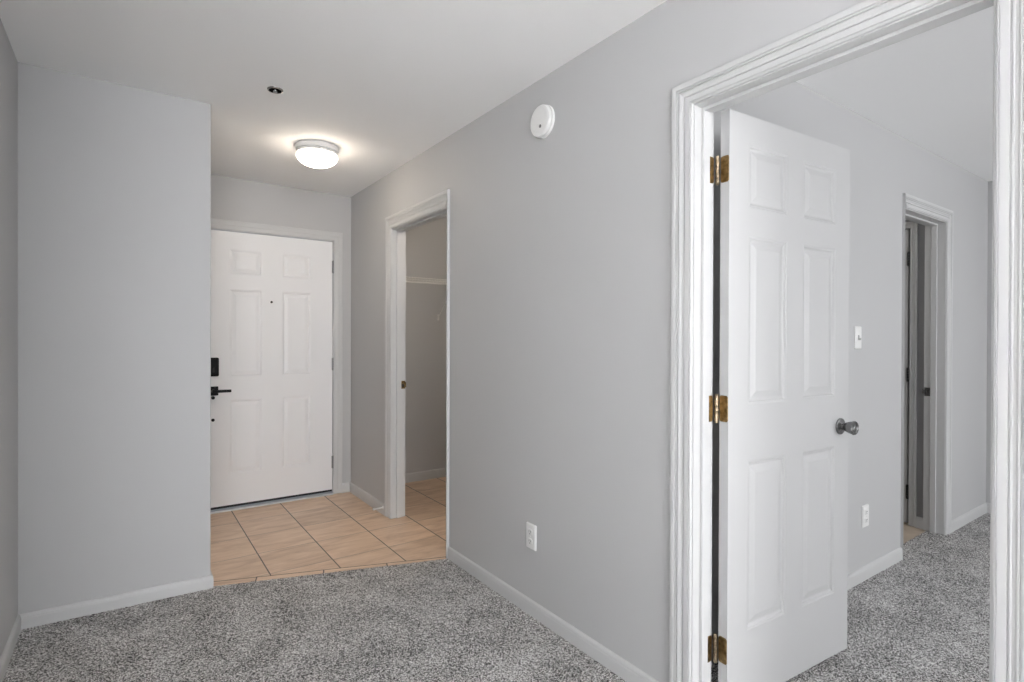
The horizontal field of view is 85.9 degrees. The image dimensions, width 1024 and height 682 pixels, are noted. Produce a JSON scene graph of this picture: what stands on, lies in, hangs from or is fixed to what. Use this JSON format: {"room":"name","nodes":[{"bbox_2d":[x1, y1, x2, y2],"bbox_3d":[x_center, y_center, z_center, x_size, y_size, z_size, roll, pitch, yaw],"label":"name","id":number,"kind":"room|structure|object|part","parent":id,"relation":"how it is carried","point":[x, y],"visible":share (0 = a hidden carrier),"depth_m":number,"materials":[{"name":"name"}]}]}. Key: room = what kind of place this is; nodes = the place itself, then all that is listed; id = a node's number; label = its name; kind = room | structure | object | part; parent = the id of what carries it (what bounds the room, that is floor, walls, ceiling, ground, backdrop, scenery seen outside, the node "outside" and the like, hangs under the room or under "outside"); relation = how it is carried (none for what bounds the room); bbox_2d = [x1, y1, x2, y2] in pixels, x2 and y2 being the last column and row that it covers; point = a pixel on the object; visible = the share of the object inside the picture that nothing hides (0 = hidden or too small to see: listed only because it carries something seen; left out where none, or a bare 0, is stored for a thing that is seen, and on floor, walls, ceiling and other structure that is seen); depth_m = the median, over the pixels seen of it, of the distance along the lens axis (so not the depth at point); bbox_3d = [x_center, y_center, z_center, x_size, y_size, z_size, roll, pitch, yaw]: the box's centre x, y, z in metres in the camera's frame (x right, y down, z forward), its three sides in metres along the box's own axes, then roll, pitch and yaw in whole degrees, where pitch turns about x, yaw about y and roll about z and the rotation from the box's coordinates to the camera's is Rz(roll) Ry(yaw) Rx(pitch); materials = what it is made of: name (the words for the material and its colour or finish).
{"room":"apartment entry hallway","nodes":[
{"label":"apartment entry hallway","id":0,"kind":"room"},
{"bbox_2d":[0,19,17,658],"bbox_3d":[-1.627,0.008,1.546,0.120,2.540,2.200,0,0,-35],"label":"wall","id":1,"kind":"structure","parent":0,"point":[8,61],"depth_m":2.20,"materials":[{"name":"grey paint"}]},
{"bbox_2d":[0,614,20,681],"bbox_3d":[-1.543,1.226,1.541,0.012,0.066,2.083,0,0,-35],"label":"baseboard","id":2,"kind":"structure","parent":1,"relation":"attached to","point":[6,656],"depth_m":2.17,"materials":[{"name":"grey paint"}]},
{"bbox_2d":[18,62,210,613],"bbox_3d":[-2.231,0.000,3.134,0.757,2.540,1.367,0,0,-35],"label":"wall partition","id":3,"kind":"structure","parent":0,"point":[114,180],"depth_m":2.56,"materials":[{"name":"grey paint"}]},
{"bbox_2d":[19,575,213,629],"bbox_3d":[-1.832,1.222,2.592,0.749,0.064,0.012,0,0,-33],"label":"baseboard","id":4,"kind":"structure","parent":3,"relation":"attached to","point":[84,608],"depth_m":2.57,"materials":[{"name":"grey paint"}]},
{"bbox_2d":[211,477,445,585],"bbox_3d":[-0.752,1.256,3.714,2.561,0.001,2.130,0,0,-35],"label":"tile","id":5,"kind":"structure","parent":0,"point":[337,532],"depth_m":3.52,"materials":[{"name":"beige tile"}]},
{"bbox_2d":[211,492,333,513],"bbox_3d":[-1.874,1.243,4.263,0.937,0.015,0.142,0,0,-35],"label":"threshold","id":6,"kind":"object","parent":5,"relation":"on","point":[325,493],"visible":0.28,"depth_m":4.21,"materials":[{"name":"silver metal"}]},
{"bbox_2d":[211,174,446,482],"bbox_3d":[-1.443,-0.004,4.577,2.900,2.540,0.130,0,0,-35],"label":"wall","id":7,"kind":"structure","parent":0,"point":[234,199],"depth_m":4.87,"materials":[{"name":"grey paint"}]},
{"bbox_2d":[211,230,333,509],"bbox_3d":[-1.837,0.210,4.221,0.934,2.033,0.101,0,0,-35],"label":"door","id":8,"kind":"structure","parent":7,"relation":"in","point":[272,362],"depth_m":4.21,"materials":[{"name":"white paint"}]},
{"bbox_3d":[-2.167,0.364,3.991,0.066,0.066,0.009,0,0,-35],"label":"lever plate","id":9,"kind":"part","parent":8,"relation":"part of","materials":[{"name":"black metal"}]},
{"bbox_3d":[-2.111,0.364,3.997,0.125,0.026,0.048,0,0,-35],"label":"lever handle","id":10,"kind":"part","parent":8,"relation":"part of","materials":[{"name":"black metal"}]},
{"bbox_3d":[-2.006,0.709,4.139,0.190,0.516,0.041,0,0,-35],"label":"panel","id":11,"kind":"part","parent":8,"relation":"part of","materials":[{"name":"white paint"}]},
{"bbox_3d":[-2.002,-0.586,4.134,0.190,0.151,0.041,0,0,-35],"label":"panel","id":12,"kind":"part","parent":8,"relation":"part of","materials":[{"name":"white paint"}]},
{"bbox_3d":[-2.004,-0.058,4.136,0.190,0.616,0.041,0,0,-35],"label":"panel","id":13,"kind":"part","parent":8,"relation":"part of","materials":[{"name":"white paint"}]},
{"bbox_3d":[-1.708,0.709,4.349,0.182,0.516,0.041,0,0,-35],"label":"panel","id":14,"kind":"part","parent":8,"relation":"part of","materials":[{"name":"white paint"}]},
{"bbox_3d":[-1.704,-0.586,4.343,0.182,0.151,0.041,0,0,-35],"label":"panel","id":15,"kind":"part","parent":8,"relation":"part of","materials":[{"name":"white paint"}]},
{"bbox_3d":[-1.705,-0.058,4.346,0.182,0.616,0.041,0,0,-35],"label":"panel","id":16,"kind":"part","parent":8,"relation":"part of","materials":[{"name":"white paint"}]},
{"bbox_2d":[211,218,342,493],"bbox_3d":[-1.875,0.180,4.265,1.083,2.133,0.148,0,0,-35],"label":"door frame","id":17,"kind":"structure","parent":7,"relation":"attached to","point":[336,238],"depth_m":4.49,"materials":[{"name":"grey paint"}]},
{"bbox_3d":[-1.835,-0.852,4.207,1.083,0.069,0.017,0,0,-35],"label":"head casing","id":18,"kind":"part","parent":17,"relation":"part of","materials":[{"name":"grey paint"}]},
{"bbox_3d":[-1.423,0.180,4.503,0.069,2.133,0.017,0,0,-35],"label":"casing","id":19,"kind":"part","parent":17,"relation":"part of","materials":[{"name":"grey paint"}]},
{"bbox_2d":[342,482,349,492],"bbox_3d":[-1.374,1.212,4.547,0.062,0.078,0.012,0,0,-35],"label":"baseboard","id":20,"kind":"structure","parent":7,"relation":"attached to","point":[345,486],"depth_m":4.54,"materials":[{"name":"grey paint"}]},
{"bbox_2d":[405,468,445,482],"bbox_3d":[-0.881,1.211,4.893,0.916,0.080,0.012,0,0,-35],"label":"baseboard","id":21,"kind":"structure","parent":7,"relation":"attached to","point":[435,473],"depth_m":4.96,"materials":[{"name":"grey paint"}]},
{"bbox_2d":[406,276,446,319],"bbox_3d":[-0.792,-0.360,4.765,0.911,0.347,0.306,0,0,-35],"label":"wire shelf","id":22,"kind":"object","parent":7,"relation":"attached to","point":[416,278],"visible":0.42,"depth_m":4.73,"materials":[{"name":"white metal"}]},
{"bbox_3d":[-0.710,-0.489,4.651,0.908,0.011,0.011,0,0,-35],"label":"rod","id":23,"kind":"part","parent":22,"relation":"part of","materials":[{"name":"white metal"}]},
{"bbox_2d":[3,513,989,681],"bbox_3d":[1.330,1.301,-0.451,8.860,0.050,8.720,0,0,-35],"label":"floor","id":24,"kind":"structure","parent":0,"point":[924,617],"depth_m":2.37,"materials":[{"name":"grey carpet"}]},
{"bbox_2d":[0,0,993,196],"bbox_3d":[0.947,-1.234,0.052,9.010,0.132,10.210,0,0,-35],"label":"ceiling","id":25,"kind":"structure","parent":0,"point":[381,82],"depth_m":2.39,"materials":[{"name":"white paint"}]},
{"bbox_2d":[267,86,282,93],"bbox_3d":[-1.126,-1.189,2.617,0.072,0.014,0.072,0,0,-35],"label":"sprinkler","id":26,"kind":"object","parent":25,"relation":"attached to","point":[272,89],"visible":1,"depth_m":2.61,"materials":[{"name":"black metal"}]},
{"bbox_2d":[295,140,338,167],"bbox_3d":[-1.199,-1.134,3.388,0.252,0.122,0.257,0,0,-35],"label":"ceiling light","id":27,"kind":"object","parent":25,"relation":"attached to","point":[312,153],"visible":1,"depth_m":3.31,"materials":[{"name":"white glass"}]},
{"bbox_2d":[351,0,864,681],"bbox_3d":[1.580,0.023,0.505,0.102,2.540,10.010,0,0,-35],"label":"wall","id":28,"kind":"structure","parent":0,"point":[560,242],"depth_m":2.30,"materials":[{"name":"grey paint"}]},
{"bbox_2d":[350,482,383,514],"bbox_3d":[-1.125,1.214,4.256,0.012,0.078,0.774,0,0,-35],"label":"baseboard","id":29,"kind":"structure","parent":28,"relation":"attached to","point":[355,490],"depth_m":4.24,"materials":[{"name":"grey paint"}]},
{"bbox_2d":[384,189,449,558],"bbox_3d":[-0.594,0.188,3.587,0.124,2.131,0.940,0,0,-35],"label":"door frame","id":30,"kind":"structure","parent":28,"relation":"attached to","point":[433,208],"depth_m":3.88,"materials":[{"name":"grey paint"}]},
{"bbox_3d":[-0.879,0.186,3.904,0.016,2.131,0.094,0,0,-35],"label":"casing","id":31,"kind":"part","parent":30,"relation":"part of","materials":[{"name":"grey paint"}]},
{"bbox_3d":[-0.773,0.311,3.920,0.035,0.057,0.008,0,0,-35],"label":"strike plate","id":32,"kind":"part","parent":30,"relation":"part of","materials":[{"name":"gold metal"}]},
{"bbox_3d":[-0.633,-0.831,3.554,0.016,0.094,0.940,0,0,-35],"label":"head casing","id":33,"kind":"part","parent":30,"relation":"part of","materials":[{"name":"grey paint"}]},
{"bbox_3d":[-0.573,0.237,3.567,0.034,2.033,0.802,0,0,-35],"label":"door stop moulding","id":34,"kind":"part","parent":30,"relation":"part of","materials":[{"name":"grey paint"}]},
{"bbox_3d":[-0.378,0.190,3.187,0.018,2.131,0.036,0,0,-35],"label":"casing","id":35,"kind":"part","parent":30,"relation":"part of","materials":[{"name":"grey paint"}]},
{"bbox_2d":[526,522,536,550],"bbox_3d":[0.086,0.900,2.532,0.012,0.116,0.072,0,0,-35],"label":"wall outlet","id":36,"kind":"object","parent":28,"relation":"attached to","point":[531,529],"visible":1,"depth_m":2.52,"materials":[{"name":"white plastic"}]},
{"bbox_2d":[530,104,554,138],"bbox_3d":[0.131,-0.978,2.448,0.037,0.144,0.144,0,0,-35],"label":"smoke detector","id":37,"kind":"object","parent":28,"relation":"attached to","point":[543,117],"visible":1,"depth_m":2.42,"materials":[{"name":"white plastic"}]},
{"bbox_3d":[0.141,-0.978,2.455,0.011,0.144,0.144,0,0,-35],"label":"mounting plate","id":38,"kind":"part","parent":37,"relation":"part of","materials":[{"name":"white plastic"}]},
{"bbox_2d":[448,547,658,681],"bbox_3d":[0.086,1.226,2.531,0.012,0.068,1.577,0,0,-35],"label":"baseboard","id":39,"kind":"structure","parent":28,"relation":"attached to","point":[625,670],"depth_m":2.37,"materials":[{"name":"grey paint"}]},
{"bbox_2d":[708,109,858,681],"bbox_3d":[1.019,0.237,2.043,0.820,2.025,0.153,0,0,-32],"label":"door","id":40,"kind":"structure","parent":28,"relation":"in","point":[783,406],"depth_m":2.00,"materials":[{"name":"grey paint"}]},
{"bbox_3d":[0.898,0.708,1.971,0.188,0.550,0.031,0,0,-32],"label":"panel","id":41,"kind":"part","parent":40,"relation":"part of","materials":[{"name":"grey paint"}]},
{"bbox_3d":[0.900,-0.071,1.968,0.188,0.548,0.031,0,0,-32],"label":"panel","id":42,"kind":"part","parent":40,"relation":"part of","materials":[{"name":"grey paint"}]},
{"bbox_3d":[0.902,-0.569,1.966,0.188,0.182,0.031,0,0,-32],"label":"panel","id":43,"kind":"part","parent":40,"relation":"part of","materials":[{"name":"grey paint"}]},
{"bbox_3d":[1.176,0.708,2.142,0.189,0.550,0.031,0,0,-32],"label":"panel","id":44,"kind":"part","parent":40,"relation":"part of","materials":[{"name":"grey paint"}]},
{"bbox_3d":[1.178,-0.071,2.139,0.189,0.548,0.031,0,0,-32],"label":"panel","id":45,"kind":"part","parent":40,"relation":"part of","materials":[{"name":"grey paint"}]},
{"bbox_3d":[1.180,-0.569,2.137,0.189,0.182,0.031,0,0,-32],"label":"panel","id":46,"kind":"part","parent":40,"relation":"part of","materials":[{"name":"grey paint"}]},
{"bbox_3d":[1.333,0.341,2.173,0.056,0.055,0.045,0,0,-32],"label":"knob","id":47,"kind":"part","parent":40,"relation":"part of","materials":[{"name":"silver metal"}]},
{"bbox_2d":[669,0,1023,681],"bbox_3d":[0.852,0.206,1.526,0.120,2.121,0.925,0,0,-35],"label":"door frame","id":48,"kind":"structure","parent":28,"relation":"attached to","point":[868,26],"depth_m":1.51,"materials":[{"name":"grey paint"}]},
{"bbox_3d":[0.567,0.204,1.843,0.018,2.121,0.077,0,0,-35],"label":"casing","id":49,"kind":"part","parent":48,"relation":"part of","materials":[{"name":"grey paint"}]},
{"bbox_3d":[0.814,-0.816,1.492,0.018,0.077,0.925,0,0,-35],"label":"head casing","id":50,"kind":"part","parent":48,"relation":"part of","materials":[{"name":"grey paint"}]},
{"bbox_3d":[1.054,0.208,1.149,0.018,2.121,0.077,0,0,-35],"label":"casing","id":51,"kind":"part","parent":48,"relation":"part of","materials":[{"name":"grey paint"}]},
{"bbox_2d":[711,81,987,644],"bbox_3d":[2.055,0.014,3.115,3.676,2.540,0.115,0,0,-35],"label":"wall","id":52,"kind":"structure","parent":0,"point":[885,165],"depth_m":3.04,"materials":[{"name":"grey paint"}]},
{"bbox_2d":[711,547,902,665],"bbox_3d":[1.429,1.229,2.605,2.015,0.070,0.012,0,0,-35],"label":"baseboard","id":53,"kind":"structure","parent":52,"relation":"attached to","point":[858,576],"depth_m":2.96,"materials":[{"name":"grey paint"}]},
{"bbox_2d":[854,326,861,348],"bbox_3d":[1.803,-0.018,2.855,0.072,0.116,0.020,0,0,-35],"label":"light switch","id":54,"kind":"object","parent":52,"relation":"attached to","point":[857,329],"visible":1,"depth_m":2.85,"materials":[{"name":"white plastic"}]},
{"bbox_2d":[861,504,868,527],"bbox_3d":[1.876,0.928,2.917,0.072,0.116,0.012,0,0,-35],"label":"wall outlet","id":55,"kind":"object","parent":52,"relation":"attached to","point":[865,508],"visible":1,"depth_m":2.91,"materials":[{"name":"white plastic"}]},
{"bbox_2d":[900,193,952,550],"bbox_3d":[2.541,0.205,3.452,0.776,2.118,0.137,0,0,-35],"label":"door frame","id":56,"kind":"structure","parent":52,"relation":"attached to","point":[937,220],"depth_m":3.60,"materials":[{"name":"grey paint"}]},
{"bbox_3d":[2.274,0.205,3.190,0.036,2.118,0.015,0,0,-35],"label":"casing","id":57,"kind":"part","parent":56,"relation":"part of","materials":[{"name":"grey paint"}]},
{"bbox_3d":[2.519,0.247,3.446,0.652,2.034,0.033,0,0,-35],"label":"door stop moulding","id":58,"kind":"part","parent":56,"relation":"part of","materials":[{"name":"grey paint"}]},
{"bbox_3d":[2.759,0.338,3.663,0.011,0.057,0.043,0,0,-35],"label":"strike plate","id":59,"kind":"part","parent":56,"relation":"part of","materials":[{"name":"black metal"}]},
{"bbox_3d":[2.580,-0.814,3.398,0.776,0.080,0.015,0,0,-35],"label":"head casing","id":60,"kind":"part","parent":56,"relation":"part of","materials":[{"name":"grey paint"}]},
{"bbox_3d":[2.861,0.205,3.603,0.080,2.118,0.015,0,0,-35],"label":"casing","id":61,"kind":"part","parent":56,"relation":"part of","materials":[{"name":"grey paint"}]},
{"bbox_2d":[951,503,986,532],"bbox_3d":[3.200,1.229,3.849,0.758,0.070,0.012,0,0,-35],"label":"baseboard","id":62,"kind":"structure","parent":52,"relation":"attached to","point":[973,514],"depth_m":3.82,"materials":[{"name":"grey paint"}]},
{"bbox_2d":[905,220,924,526],"bbox_3d":[2.289,0.009,4.495,0.110,2.540,1.875,0,0,-35],"label":"wall","id":63,"kind":"structure","parent":0,"point":[921,228],"depth_m":3.72,"materials":[{"name":"grey paint"}]},
{"bbox_2d":[903,229,909,522],"bbox_3d":[2.561,0.241,4.033,0.049,2.018,0.614,0,0,-35],"label":"door","id":64,"kind":"structure","parent":63,"relation":"in","point":[907,232],"depth_m":3.79,"materials":[{"name":"grey paint"}]},
{"bbox_2d":[905,221,917,526],"bbox_3d":[2.543,0.222,4.027,0.013,2.080,0.714,0,0,-35],"label":"door frame","id":65,"kind":"structure","parent":63,"relation":"attached to","point":[913,226],"depth_m":3.75,"materials":[{"name":"grey paint"}]},
{"bbox_3d":[2.546,-0.796,4.023,0.013,0.044,0.714,0,0,-35],"label":"head casing","id":66,"kind":"part","parent":65,"relation":"part of","materials":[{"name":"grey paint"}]},
{"bbox_2d":[915,516,922,528],"bbox_3d":[2.759,1.230,3.719,0.012,0.075,0.049,0,0,-35],"label":"baseboard","id":67,"kind":"structure","parent":63,"relation":"attached to","point":[919,520],"depth_m":3.72,"materials":[{"name":"grey paint"}]},
{"bbox_2d":[986,181,992,502],"bbox_3d":[4.934,0.027,2.127,0.100,2.540,4.810,0,0,-35],"label":"wall","id":68,"kind":"structure","parent":0,"point":[990,183],"depth_m":4.05,"materials":[{"name":"grey paint"}]},
{"bbox_2d":[987,503,989,512],"bbox_3d":[4.855,1.242,2.141,0.012,0.070,4.710,0,0,-35],"label":"baseboard","id":69,"kind":"structure","parent":68,"relation":"attached to","point":[988,504],"depth_m":4.05,"materials":[{"name":"grey paint"}]}
]}

